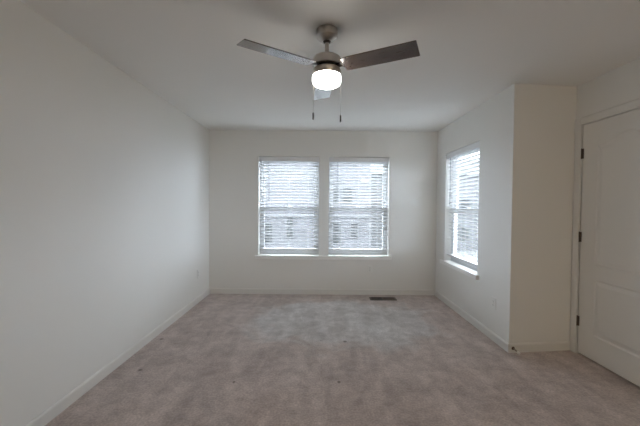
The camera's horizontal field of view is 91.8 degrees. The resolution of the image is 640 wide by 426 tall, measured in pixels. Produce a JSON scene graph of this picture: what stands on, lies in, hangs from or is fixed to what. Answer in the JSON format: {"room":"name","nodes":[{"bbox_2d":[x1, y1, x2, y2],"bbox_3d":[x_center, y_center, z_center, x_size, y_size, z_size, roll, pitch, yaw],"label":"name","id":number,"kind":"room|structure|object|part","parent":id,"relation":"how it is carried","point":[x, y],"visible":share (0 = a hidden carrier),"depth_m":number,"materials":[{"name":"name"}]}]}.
{"room":"empty bedroom","nodes":[
{"label":"empty bedroom","id":0,"kind":"room"},
{"bbox_2d":[0,0,208,425],"bbox_3d":[-1.732,0.062,1.463,0.160,2.440,6.644,0,1,0],"label":"wall","id":1,"kind":"structure","parent":0,"point":[104,181],"depth_m":2.14,"materials":[{"name":"paint"}]},
{"bbox_2d":[25,288,209,425],"bbox_3d":[-1.655,1.241,1.491,0.013,0.082,6.321,0,1,0],"label":"baseboard","id":2,"kind":"structure","parent":1,"relation":"attached to","point":[54,410],"depth_m":2.36,"materials":[{"name":"paint"}]},
{"bbox_2d":[209,130,437,289],"bbox_3d":[0.041,-0.001,4.705,3.391,2.440,0.160,0,1,0],"label":"wall","id":3,"kind":"structure","parent":0,"point":[234,164],"depth_m":4.62,"materials":[{"name":"paint"}]},
{"bbox_2d":[260,161,318,254],"bbox_3d":[-0.467,-0.105,4.744,0.900,1.478,0.067,0,1,0],"label":"window","id":4,"kind":"structure","parent":3,"relation":"in","point":[294,252],"depth_m":4.73,"materials":[{"name":"plastic"}]},
{"bbox_2d":[259,156,318,249],"bbox_3d":[-0.466,-0.143,4.665,0.894,1.398,0.074,0,1,0],"label":"window blind","id":5,"kind":"object","parent":4,"relation":"attached to","point":[288,160],"visible":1,"depth_m":4.67,"materials":[{"name":"white plastic"}]},
{"bbox_3d":[-0.756,-0.128,4.672,0.002,1.340,0.056,0,1,0],"label":"ladder cord","id":6,"kind":"part","parent":5,"relation":"part of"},
{"bbox_3d":[-0.471,0.546,4.688,0.878,0.020,0.050,0,1,0],"label":"rail","id":7,"kind":"part","parent":5,"relation":"part of","materials":[{"name":"plastic"}]},
{"bbox_3d":[-0.469,0.252,4.739,0.832,0.687,0.028,0,1,0],"label":"sash","id":8,"kind":"part","parent":4,"relation":"part of","materials":[{"name":"plastic"}]},
{"bbox_3d":[-0.464,-0.429,4.753,0.832,0.762,0.025,0,1,0],"label":"sash","id":9,"kind":"part","parent":4,"relation":"part of","materials":[{"name":"plastic"}]},
{"bbox_2d":[210,288,434,294],"bbox_3d":[0.033,1.180,4.646,3.365,0.082,0.013,0,1,0],"label":"baseboard","id":10,"kind":"structure","parent":3,"relation":"attached to","point":[212,290],"depth_m":4.64,"materials":[{"name":"paint"}]},
{"bbox_2d":[255,254,391,259],"bbox_3d":[0.051,0.665,4.665,2.031,0.055,0.125,0,1,0],"label":"trim","id":11,"kind":"structure","parent":3,"relation":"attached to","point":[260,256],"depth_m":4.60,"materials":[{"name":"paint"}]},
{"bbox_2d":[328,162,387,254],"bbox_3d":[0.580,-0.098,4.745,0.896,1.478,0.067,0,1,0],"label":"window","id":12,"kind":"structure","parent":3,"relation":"in","point":[330,252],"depth_m":4.73,"materials":[{"name":"plastic"}]},
{"bbox_3d":[0.578,0.259,4.740,0.828,0.687,0.028,0,1,0],"label":"sash","id":13,"kind":"part","parent":12,"relation":"part of","materials":[{"name":"plastic"}]},
{"bbox_3d":[0.583,-0.422,4.753,0.828,0.762,0.025,0,1,0],"label":"sash","id":14,"kind":"part","parent":12,"relation":"part of","materials":[{"name":"plastic"}]},
{"bbox_2d":[329,157,388,250],"bbox_3d":[0.581,-0.135,4.666,0.890,1.398,0.074,0,1,0],"label":"window blind","id":15,"kind":"object","parent":12,"relation":"attached to","point":[331,159],"visible":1,"depth_m":4.67,"materials":[{"name":"white plastic"}]},
{"bbox_3d":[0.292,-0.120,4.673,0.002,1.340,0.056,0,1,0],"label":"ladder cord","id":16,"kind":"part","parent":15,"relation":"part of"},
{"bbox_3d":[0.576,0.553,4.689,0.874,0.020,0.050,0,1,0],"label":"rail","id":17,"kind":"part","parent":15,"relation":"part of","materials":[{"name":"plastic"}]},
{"bbox_2d":[20,0,639,131],"bbox_3d":[0.359,-1.184,-0.015,4.324,0.150,9.544,0,1,0],"label":"ceiling","id":18,"kind":"structure","parent":0,"point":[187,53],"depth_m":2.20,"materials":[{"name":"paint"}]},
{"bbox_2d":[237,24,419,121],"bbox_3d":[0.055,-0.865,2.073,1.033,0.588,0.923,0,1,0],"label":"ceiling fan","id":19,"kind":"object","parent":18,"relation":"hanging from","point":[326,77],"visible":1,"depth_m":1.88,"materials":[{"name":"silver metal"}]},
{"bbox_3d":[-0.241,-0.918,1.785,0.447,0.006,0.132,0,13,-33],"label":"blade","id":20,"kind":"part","parent":19,"relation":"part of","materials":[{"name":"brown wood"}]},
{"bbox_3d":[0.025,-0.929,2.307,0.132,0.006,0.447,-11,2,-3],"label":"blade","id":21,"kind":"part","parent":19,"relation":"part of","materials":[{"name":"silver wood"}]},
{"bbox_3d":[0.043,-0.838,1.971,0.183,0.064,0.183,0,1,0],"label":"lamp shade","id":22,"kind":"part","parent":19,"relation":"part of","materials":[{"name":"white glass"}]},
{"bbox_3d":[0.345,-0.915,1.816,0.447,0.006,0.132,1,-10,27],"label":"blade","id":23,"kind":"part","parent":19,"relation":"part of","materials":[{"name":"brown wood"}]},
{"bbox_2d":[45,294,639,425],"bbox_3d":[0.341,1.431,0.045,4.324,0.200,9.544,0,1,0],"label":"floor","id":24,"kind":"structure","parent":0,"point":[230,359],"depth_m":2.44,"materials":[{"name":"carpet"}]},
{"bbox_2d":[369,297,396,299],"bbox_3d":[0.900,1.229,4.445,0.374,0.006,0.140,0,1,0],"label":"floor vent","id":25,"kind":"object","parent":24,"relation":"in","point":[371,298],"visible":1,"depth_m":4.45,"materials":[{"name":"brown metal"}]},
{"bbox_2d":[435,90,504,336],"bbox_3d":[1.817,0.032,3.868,0.160,2.440,1.837,0,1,0],"label":"wall","id":26,"kind":"structure","parent":0,"point":[485,123],"depth_m":3.33,"materials":[{"name":"paint"}]},
{"bbox_2d":[440,259,478,279],"bbox_3d":[1.757,0.692,3.885,0.125,0.048,1.017,0,1,0],"label":"trim","id":27,"kind":"structure","parent":26,"relation":"attached to","point":[465,270],"depth_m":3.79,"materials":[{"name":"paint"}]},
{"bbox_2d":[451,147,479,270],"bbox_3d":[1.859,-0.068,3.850,0.067,1.478,0.898,0,1,0],"label":"window","id":28,"kind":"structure","parent":26,"relation":"in","point":[458,261],"depth_m":4.24,"materials":[{"name":"plastic"}]},
{"bbox_2d":[445,141,479,265],"bbox_3d":[1.766,-0.108,3.853,0.103,1.398,0.899,0,1,0],"label":"window blind","id":29,"kind":"object","parent":28,"relation":"attached to","point":[475,145],"visible":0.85,"depth_m":3.83,"materials":[{"name":"white plastic"}]},
{"bbox_3d":[1.788,-0.097,4.139,0.056,1.340,0.002,0,1,0],"label":"ladder cord","id":30,"kind":"part","parent":29,"relation":"part of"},
{"bbox_3d":[1.783,0.581,3.865,0.050,0.020,0.876,0,1,0],"label":"rail","id":31,"kind":"part","parent":29,"relation":"part of","materials":[{"name":"plastic"}]},
{"bbox_3d":[1.788,-0.090,3.850,0.056,1.340,0.002,0,1,0],"label":"ladder cord","id":32,"kind":"part","parent":29,"relation":"part of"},
{"bbox_3d":[1.788,-0.084,3.561,0.056,1.340,0.002,0,1,0],"label":"ladder cord","id":33,"kind":"part","parent":29,"relation":"part of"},
{"bbox_3d":[1.843,0.289,3.859,0.028,0.687,0.830,0,1,0],"label":"sash","id":34,"kind":"part","parent":28,"relation":"part of","materials":[{"name":"plastic"}]},
{"bbox_3d":[1.878,-0.391,3.843,0.025,0.762,0.830,0,1,0],"label":"sash","id":35,"kind":"part","parent":28,"relation":"part of","materials":[{"name":"plastic"}]},
{"bbox_2d":[435,290,508,352],"bbox_3d":[1.722,1.213,3.742,0.013,0.082,1.822,0,1,0],"label":"baseboard","id":36,"kind":"structure","parent":26,"relation":"attached to","point":[502,343],"depth_m":3.40,"materials":[{"name":"paint"}]},
{"bbox_2d":[491,297,495,309],"bbox_3d":[1.727,0.895,3.085,0.008,0.115,0.070,0,1,0],"label":"electrical outlet","id":37,"kind":"object","parent":26,"relation":"attached to","point":[493,304],"visible":1,"depth_m":3.08,"materials":[{"name":"white plastic"}]},
{"bbox_2d":[500,83,576,342],"bbox_3d":[2.124,0.056,2.942,0.796,2.440,0.183,0,1,-6],"label":"wall","id":38,"kind":"structure","parent":0,"point":[539,130],"depth_m":2.84,"materials":[{"name":"paint"}]},
{"bbox_2d":[509,341,569,352],"bbox_3d":[2.025,1.236,2.862,0.602,0.082,0.013,0,1,-6],"label":"baseboard","id":39,"kind":"structure","parent":38,"relation":"attached to","point":[558,345],"depth_m":2.86,"materials":[{"name":"paint"}]},
{"bbox_2d":[576,58,639,352],"bbox_3d":[2.433,0.146,-0.861,0.160,2.440,7.469,0,1,0],"label":"wall","id":40,"kind":"structure","parent":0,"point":[620,85],"depth_m":2.53,"materials":[{"name":"paint"}]},
{"bbox_2d":[570,98,639,352],"bbox_3d":[2.421,0.222,2.398,0.175,2.137,0.948,0,1,0],"label":"door frame","id":41,"kind":"structure","parent":40,"relation":"attached to","point":[633,104],"depth_m":2.82,"materials":[{"name":"paint"}]},
{"bbox_2d":[576,108,639,386],"bbox_3d":[2.336,0.249,2.402,0.107,2.050,0.812,0,1,0],"label":"door","id":42,"kind":"structure","parent":41,"relation":"in","point":[608,317],"depth_m":2.50,"materials":[{"name":"paint"}]},
{"label":"outside","id":43,"kind":"structure","parent":0,"visible":0},
{"bbox_2d":[457,251,477,262],"bbox_3d":[-0.067,3.161,63.003,140.000,0.200,114.176,0,1,0],"label":"ground","id":44,"kind":"structure","parent":43,"point":[458,252],"depth_m":28.87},
{"bbox_2d":[265,164,371,248],"bbox_3d":[-4.861,-1.270,28.451,18.900,10.200,5.850,0,1,0],"label":"townhouse","id":45,"kind":"structure","parent":44,"relation":"on","point":[285,245],"depth_m":25.99,"materials":[{"name":"grey"}]},
{"bbox_3d":[-4.371,1.686,26.025,0.713,1.594,0.032,0,1,0],"label":"pane","id":46,"kind":"part","parent":45,"relation":"part of","materials":[{"name":"clear glass"}]},
{"bbox_3d":[-2.522,1.154,26.014,0.545,1.677,0.032,0,1,0],"label":"pane","id":47,"kind":"part","parent":45,"relation":"part of","materials":[{"name":"clear glass"}]},
{"bbox_3d":[-4.820,0.199,25.959,18.400,0.260,0.099,0,1,0],"label":"belt trim","id":48,"kind":"part","parent":45,"relation":"part of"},
{"bbox_3d":[1.229,-1.439,25.955,0.629,1.300,0.032,0,1,0],"label":"pane","id":49,"kind":"part","parent":45,"relation":"part of","materials":[{"name":"clear glass"}]},
{"bbox_3d":[1.396,1.643,26.027,0.671,1.761,0.032,0,1,0],"label":"pane","id":50,"kind":"part","parent":45,"relation":"part of","materials":[{"name":"clear glass"}]},
{"bbox_3d":[2.299,-1.473,25.955,0.755,1.384,0.032,0,1,0],"label":"pane","id":51,"kind":"part","parent":45,"relation":"part of","materials":[{"name":"clear glass"}]},
{"bbox_3d":[2.865,1.403,26.022,0.587,1.258,0.032,0,1,0],"label":"pane","id":52,"kind":"part","parent":45,"relation":"part of","materials":[{"name":"clear glass"}]},
{"bbox_2d":[371,158,478,250],"bbox_3d":[17.234,-1.298,36.489,26.100,10.200,9.900,0,1,0],"label":"house","id":53,"kind":"structure","parent":44,"relation":"on","point":[472,215],"depth_m":32.03,"materials":[{"name":"grey"}]},
{"bbox_3d":[14.912,2.190,32.049,0.900,1.400,0.032,0,1,0],"label":"pane","id":54,"kind":"part","parent":53,"relation":"part of","materials":[{"name":"clear glass"}]},
{"bbox_3d":[14.934,-0.909,31.977,0.900,1.400,0.032,0,1,0],"label":"pane","id":55,"kind":"part","parent":53,"relation":"part of","materials":[{"name":"clear glass"}]}
]}

